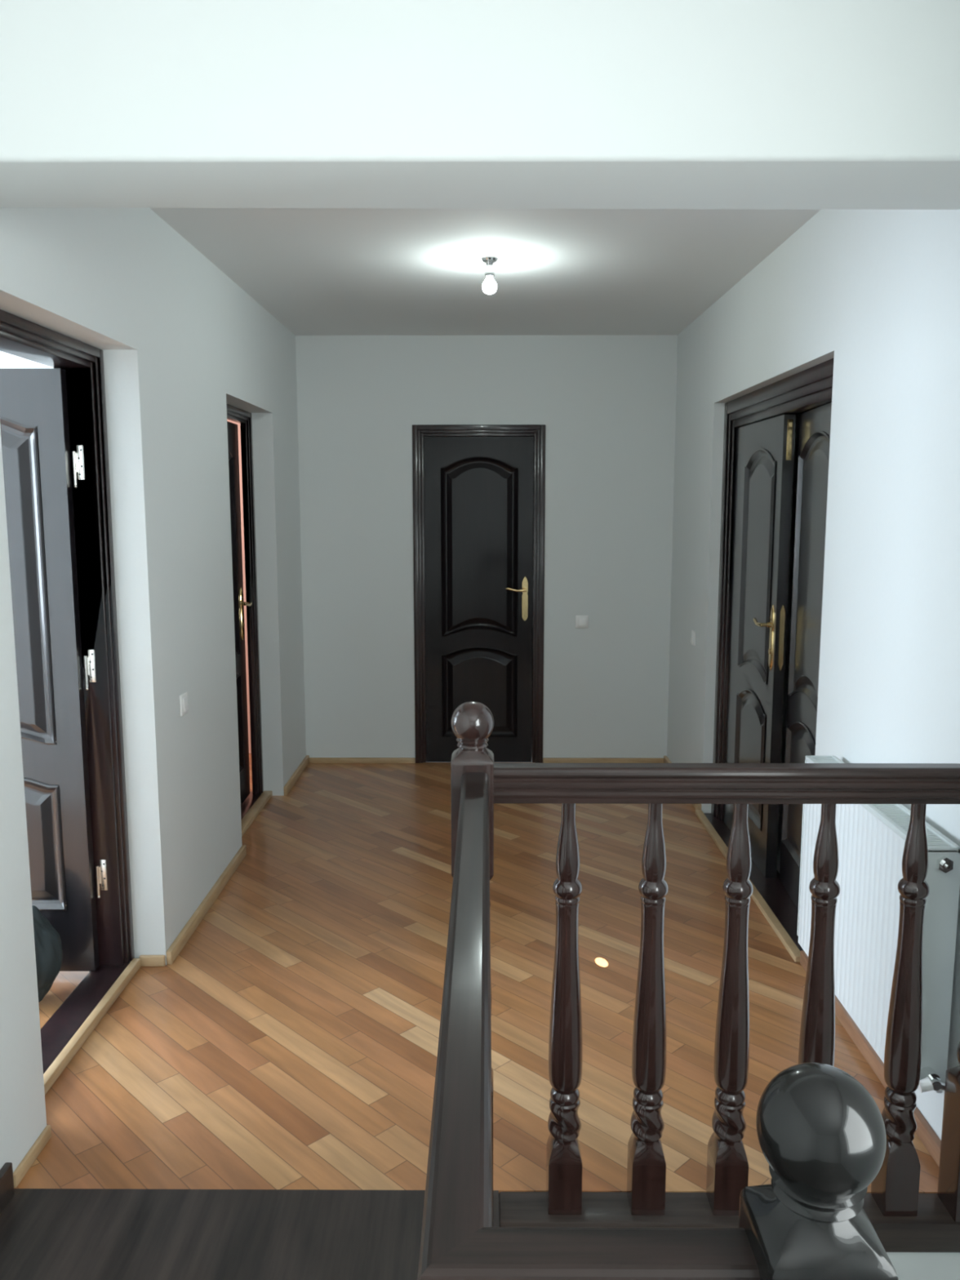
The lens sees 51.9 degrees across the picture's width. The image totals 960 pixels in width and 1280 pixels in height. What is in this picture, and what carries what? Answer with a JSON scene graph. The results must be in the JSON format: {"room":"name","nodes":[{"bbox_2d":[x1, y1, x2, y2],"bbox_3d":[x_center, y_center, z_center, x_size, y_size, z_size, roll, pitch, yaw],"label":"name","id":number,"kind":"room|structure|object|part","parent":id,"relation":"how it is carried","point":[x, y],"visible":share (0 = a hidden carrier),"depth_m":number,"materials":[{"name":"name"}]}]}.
{"room":"stair landing hallway","nodes":[
{"label":"stair landing hallway","id":0,"kind":"room"},
{"bbox_2d":[0,351,56,742],"bbox_3d":[-2.887,-0.059,2.767,3.190,2.618,3.260,0,8,0],"label":"wall","id":1,"kind":"structure","parent":0,"point":[6,360],"depth_m":4.19,"materials":[{"name":"white paint"}]},
{"bbox_2d":[0,207,306,1172],"bbox_3d":[-1.213,0.065,1.869,0.171,2.618,8.468,0,8,0],"label":"wall","id":2,"kind":"structure","parent":0,"point":[180,340],"depth_m":3.48,"materials":[{"name":"paint"}]},
{"bbox_2d":[0,1124,51,1214],"bbox_3d":[-1.129,1.575,0.202,0.018,0.085,4.750,0,8,0],"label":"baseboard","id":3,"kind":"structure","parent":2,"relation":"attached to","point":[20,1172],"depth_m":2.37,"materials":[{"name":"brown wood"}]},
{"bbox_2d":[0,309,141,1094],"bbox_3d":[-1.667,0.172,2.892,0.926,2.124,0.959,0,8,0],"label":"door","id":4,"kind":"structure","parent":2,"relation":"in","point":[54,434],"depth_m":3.26,"materials":[{"name":"paint"}]},
{"bbox_3d":[-1.720,-0.199,3.232,0.615,1.100,0.052,0,8,0],"label":"panel","id":5,"kind":"part","parent":4,"relation":"part of","materials":[{"name":"paint"}]},
{"bbox_3d":[-1.719,0.678,3.355,0.615,0.490,0.052,0,8,0],"label":"panel","id":6,"kind":"part","parent":4,"relation":"part of","materials":[{"name":"paint"}]},
{"bbox_3d":[-1.291,1.208,3.034,0.120,0.029,0.958,0,8,0],"label":"sill","id":7,"kind":"part","parent":4,"relation":"part of","materials":[{"name":"paint"}]},
{"bbox_2d":[139,955,165,966],"bbox_3d":[-1.163,1.139,3.500,0.090,0.040,0.014,0,8,0],"label":"trim","id":8,"kind":"structure","parent":2,"relation":"attached to","point":[145,960],"depth_m":3.49,"materials":[{"name":"brown wood"}]},
{"bbox_2d":[179,691,188,716],"bbox_3d":[-1.107,0.240,3.696,0.016,0.080,0.080,0,8,0],"label":"light switch","id":9,"kind":"object","parent":2,"relation":"attached to","point":[184,706],"visible":1,"depth_m":3.68,"materials":[{"name":"white plastic"}]},
{"bbox_2d":[166,844,246,964],"bbox_3d":[-1.103,1.056,4.054,0.020,0.050,1.105,0,8,0],"label":"baseboard","id":10,"kind":"structure","parent":2,"relation":"attached to","point":[188,929],"depth_m":3.92,"materials":[{"name":"brown wood"}]},
{"bbox_2d":[226,403,272,836],"bbox_3d":[-1.268,-0.102,4.929,0.200,2.104,0.944,0,8,0],"label":"door","id":11,"kind":"structure","parent":2,"relation":"in","point":[252,803],"depth_m":5.28,"materials":[{"name":"paint"}]},
{"bbox_3d":[-1.296,-0.426,4.876,0.052,1.100,0.570,0,8,0],"label":"panel","id":12,"kind":"part","parent":11,"relation":"part of","materials":[{"name":"paint"}]},
{"bbox_3d":[-1.296,0.451,4.998,0.052,0.570,0.570,0,8,0],"label":"panel","id":13,"kind":"part","parent":11,"relation":"part of","materials":[{"name":"paint"}]},
{"bbox_3d":[-1.248,-0.132,5.240,0.060,0.282,0.139,0,8,0],"label":"handle","id":14,"kind":"part","parent":11,"relation":"part of","materials":[{"name":"gold metal"}]},
{"bbox_3d":[-1.293,0.927,5.072,0.150,0.024,0.943,0,8,0],"label":"sill","id":15,"kind":"part","parent":11,"relation":"part of","materials":[{"name":"paint"}]},
{"bbox_2d":[283,755,309,795],"bbox_3d":[-1.092,0.801,5.888,0.020,0.050,0.708,0,8,0],"label":"baseboard","id":16,"kind":"structure","parent":2,"relation":"attached to","point":[288,786],"depth_m":5.82,"materials":[{"name":"brown wood"}]},
{"bbox_2d":[226,419,251,753],"bbox_3d":[-2.370,-0.425,5.388,2.190,2.618,2.040,0,8,0],"label":"wall","id":17,"kind":"structure","parent":0,"point":[228,420],"depth_m":6.32,"materials":[{"name":"beige paint"}]},
{"bbox_2d":[0,753,939,1279],"bbox_3d":[-1.557,1.404,2.175,5.459,0.120,8.700,0,8,0],"label":"floor","id":18,"kind":"structure","parent":0,"point":[291,1042],"depth_m":2.98,"materials":[{"name":"brown wood"}]},
{"bbox_2d":[31,905,62,1002],"bbox_3d":[-1.488,1.021,3.220,0.240,0.347,0.232,0,8,0],"label":"fabric bag","id":19,"kind":"object","parent":18,"relation":"on","point":[47,941],"visible":0.32,"depth_m":3.19,"materials":[{"name":"black fabric"}]},
{"bbox_2d":[417,701,959,1279],"bbox_3d":[0.539,0.824,1.521,1.212,1.206,1.510,0,8,0],"label":"balustrade","id":20,"kind":"object","parent":18,"relation":"on","point":[824,1139],"visible":1,"depth_m":2.14,"materials":[{"name":"brown wood"}]},
{"bbox_3d":[-0.015,0.419,1.433,0.058,0.082,1.394,0,8,0],"label":"handrail","id":21,"kind":"part","parent":20,"relation":"part of","materials":[{"name":"brown wood"}]},
{"bbox_3d":[-0.016,0.777,2.229,0.093,1.103,0.093,0,8,0],"label":"newel post","id":22,"kind":"part","parent":20,"relation":"part of","materials":[{"name":"brown wood"}]},
{"bbox_3d":[0.082,0.511,0.771,0.260,0.082,0.058,0,8,0],"label":"handrail","id":23,"kind":"part","parent":20,"relation":"part of","materials":[{"name":"brown wood"}]},
{"bbox_3d":[0.558,0.316,2.173,1.068,0.082,0.058,0,8,0],"label":"handrail","id":24,"kind":"part","parent":20,"relation":"part of","materials":[{"name":"brown wood"}]},
{"bbox_2d":[498,1191,959,1252],"bbox_3d":[0.599,1.362,2.309,1.109,0.075,0.105,0,8,0],"label":"bottom rail","id":25,"kind":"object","parent":20,"relation":"attached to","point":[934,1229],"depth_m":2.27,"materials":[{"name":"black wood"}]},
{"bbox_3d":[0.257,0.972,0.828,0.093,1.103,0.093,0,8,0],"label":"newel post","id":26,"kind":"part","parent":20,"relation":"part of","materials":[{"name":"black wood"}]},
{"bbox_3d":[1.118,0.778,2.221,0.064,1.103,0.093,0,8,0],"label":"newel post","id":27,"kind":"part","parent":20,"relation":"part of","materials":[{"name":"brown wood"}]},
{"bbox_2d":[150,208,821,335],"bbox_3d":[0.026,-1.282,1.683,2.649,0.100,8.488,0,8,0],"label":"ceiling","id":28,"kind":"structure","parent":0,"point":[317,271],"depth_m":4.08,"materials":[{"name":"white paint"}]},
{"bbox_2d":[0,0,959,209],"bbox_3d":[0.013,-1.077,1.925,2.278,0.373,0.320,0,8,0],"label":"ceiling beam","id":29,"kind":"structure","parent":28,"relation":"attached to","point":[138,104],"depth_m":1.79,"materials":[{"name":"white paint"}]},
{"bbox_2d":[481,256,497,293],"bbox_3d":[0.039,-1.488,4.033,0.068,0.140,0.068,0,8,0],"label":"ceiling light","id":30,"kind":"object","parent":28,"relation":"attached to","point":[489,286],"visible":1,"depth_m":4.01,"materials":[{"name":"white glass"}]},
{"bbox_2d":[484,265,494,277],"bbox_3d":[0.039,-1.508,4.030,0.040,0.044,0.040,0,8,0],"label":"socket","id":31,"kind":"object","parent":30,"relation":"attached to","point":[489,271],"depth_m":4.02,"materials":[{"name":"silver metal"}]},
{"bbox_3d":[0.039,-1.453,4.038,0.060,0.068,0.060,0,8,0],"label":"bulb","id":32,"kind":"part","parent":30,"relation":"part of","materials":[{"name":"white glass"}]},
{"bbox_2d":[295,334,677,758],"bbox_3d":[0.049,-0.530,6.133,2.639,2.618,0.160,0,8,0],"label":"wall","id":33,"kind":"structure","parent":0,"point":[606,404],"depth_m":6.02,"materials":[{"name":"paint"}]},
{"bbox_2d":[308,757,415,763],"bbox_3d":[-0.744,0.761,6.227,0.670,0.035,0.020,0,8,0],"label":"baseboard","id":34,"kind":"structure","parent":33,"relation":"attached to","point":[312,760],"depth_m":6.22,"materials":[{"name":"brown wood"}]},
{"bbox_2d":[412,424,545,763],"bbox_3d":[-0.006,-0.262,6.106,0.805,2.095,0.126,0,8,0],"label":"door","id":35,"kind":"structure","parent":33,"relation":"in","point":[479,503],"depth_m":6.09,"materials":[{"name":"paint"}]},
{"bbox_3d":[-0.002,0.324,6.204,0.475,0.580,0.052,0,8,0],"label":"panel","id":36,"kind":"part","parent":35,"relation":"part of","materials":[{"name":"paint"}]},
{"bbox_3d":[-0.002,-0.570,6.080,0.475,1.105,0.052,0,8,0],"label":"panel","id":37,"kind":"part","parent":35,"relation":"part of","materials":[{"name":"paint"}]},
{"bbox_3d":[0.228,-0.252,6.072,0.139,0.282,0.060,0,8,0],"label":"handle","id":38,"kind":"part","parent":35,"relation":"part of","materials":[{"name":"gold metal"}]},
{"bbox_2d":[575,615,588,627],"bbox_3d":[0.631,-0.113,6.098,0.080,0.080,0.016,0,8,0],"label":"light switch","id":39,"kind":"object","parent":33,"relation":"attached to","point":[581,621],"visible":1,"depth_m":6.09,"materials":[{"name":"white plastic"}]},
{"bbox_2d":[542,757,663,763],"bbox_3d":[0.778,0.762,6.218,0.761,0.035,0.020,0,8,0],"label":"baseboard","id":40,"kind":"structure","parent":33,"relation":"attached to","point":[545,760],"depth_m":6.21,"materials":[{"name":"brown wood"}]},
{"bbox_2d":[666,208,959,1140],"bbox_3d":[1.832,0.957,1.973,1.361,4.618,8.468,0,8,0],"label":"wall","id":41,"kind":"structure","parent":0,"point":[875,292],"depth_m":2.99,"materials":[{"name":"paint"}]},
{"bbox_2d":[663,755,701,809],"bbox_3d":[1.165,0.823,5.720,0.020,0.050,1.018,0,8,0],"label":"baseboard","id":42,"kind":"structure","parent":41,"relation":"attached to","point":[697,806],"depth_m":5.34,"materials":[{"name":"brown wood"}]},
{"bbox_2d":[690,630,695,646],"bbox_3d":[1.165,-0.010,5.397,0.016,0.080,0.080,0,8,0],"label":"light switch","id":43,"kind":"object","parent":41,"relation":"attached to","point":[693,633],"visible":1,"depth_m":5.38,"materials":[{"name":"white plastic"}]},
{"bbox_2d":[694,809,800,962],"bbox_3d":[1.149,1.025,4.371,0.035,0.022,1.710,0,8,0],"label":"trim","id":44,"kind":"structure","parent":41,"relation":"attached to","point":[793,949],"depth_m":3.95,"materials":[{"name":"brown wood"}]},
{"bbox_2d":[703,357,834,951],"bbox_3d":[1.263,0.010,4.226,0.189,2.172,1.714,0,8,0],"label":"door","id":45,"kind":"structure","parent":41,"relation":"in","point":[760,424],"depth_m":4.24,"materials":[{"name":"paint"}]},
{"bbox_3d":[1.275,0.524,4.581,0.060,0.590,0.495,0,8,0],"label":"panel","id":46,"kind":"part","parent":45,"relation":"part of","materials":[{"name":"paint"}]},
{"bbox_3d":[1.248,1.060,4.373,0.159,0.052,1.713,0,8,0],"label":"sill","id":47,"kind":"part","parent":45,"relation":"part of","materials":[{"name":"paint"}]},
{"bbox_3d":[1.275,-0.345,4.460,0.060,1.025,0.495,0,8,0],"label":"panel","id":48,"kind":"part","parent":45,"relation":"part of","materials":[{"name":"paint"}]},
{"bbox_3d":[1.220,-0.016,4.266,0.060,0.282,0.139,0,8,0],"label":"handle","id":49,"kind":"part","parent":45,"relation":"part of","materials":[{"name":"gold metal"}]},
{"bbox_3d":[1.275,-0.009,4.168,0.020,0.280,0.004,0,8,0],"label":"lock plate","id":50,"kind":"part","parent":45,"relation":"part of","materials":[{"name":"gold metal"}]},
{"bbox_3d":[1.304,0.621,3.926,0.057,0.580,0.575,1,8,5],"label":"panel","id":51,"kind":"part","parent":45,"relation":"part of","materials":[{"name":"paint"}]},
{"bbox_3d":[1.304,-0.258,3.804,0.057,1.075,0.575,1,8,5],"label":"panel","id":52,"kind":"part","parent":45,"relation":"part of","materials":[{"name":"paint"}]},
{"bbox_2d":[800,950,941,1167],"bbox_3d":[1.147,1.211,2.933,0.020,0.050,1.180,0,8,0],"label":"baseboard","id":53,"kind":"structure","parent":41,"relation":"attached to","point":[931,1140],"depth_m":2.85,"materials":[{"name":"brown wood"}]},
{"bbox_2d":[796,755,959,1093],"bbox_3d":[1.095,0.741,2.742,0.120,0.625,0.908,0,8,0],"label":"radiator","id":54,"kind":"object","parent":41,"relation":"attached to","point":[871,837],"visible":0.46,"depth_m":2.56,"materials":[{"name":"white metal"}]},
{"bbox_3d":[1.086,0.669,3.186,0.096,0.605,0.010,0,8,0],"label":"panel","id":55,"kind":"part","parent":54,"relation":"part of","materials":[{"name":"white metal"}]},
{"bbox_3d":[1.038,0.743,2.771,0.002,0.613,0.829,0,8,0],"label":"panel","id":56,"kind":"part","parent":54,"relation":"part of","materials":[{"name":"white metal"}]},
{"bbox_2d":[805,755,959,852],"bbox_3d":[1.083,0.435,2.728,0.096,0.016,0.853,0,8,0],"label":"grille","id":57,"kind":"object","parent":54,"relation":"attached to","point":[894,819],"depth_m":2.53,"materials":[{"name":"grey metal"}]},
{"bbox_3d":[1.081,0.785,2.351,0.096,0.605,0.010,0,8,0],"label":"panel","id":58,"kind":"part","parent":54,"relation":"part of","materials":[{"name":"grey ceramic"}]},
{"bbox_2d":[936,856,953,873],"bbox_3d":[1.087,0.526,2.297,0.033,0.038,0.026,0,8,0],"label":"air vent","id":59,"kind":"object","parent":54,"relation":"attached to","point":[944,864],"depth_m":2.30,"materials":[{"name":"silver metal"}]},
{"bbox_2d":[886,1252,959,1279],"bbox_3d":[0.519,2.413,1.645,1.259,1.825,1.700,0,8,0],"label":"wall","id":60,"kind":"structure","parent":0,"point":[907,1265],"depth_m":2.27,"materials":[{"name":"white paint"}]}
]}

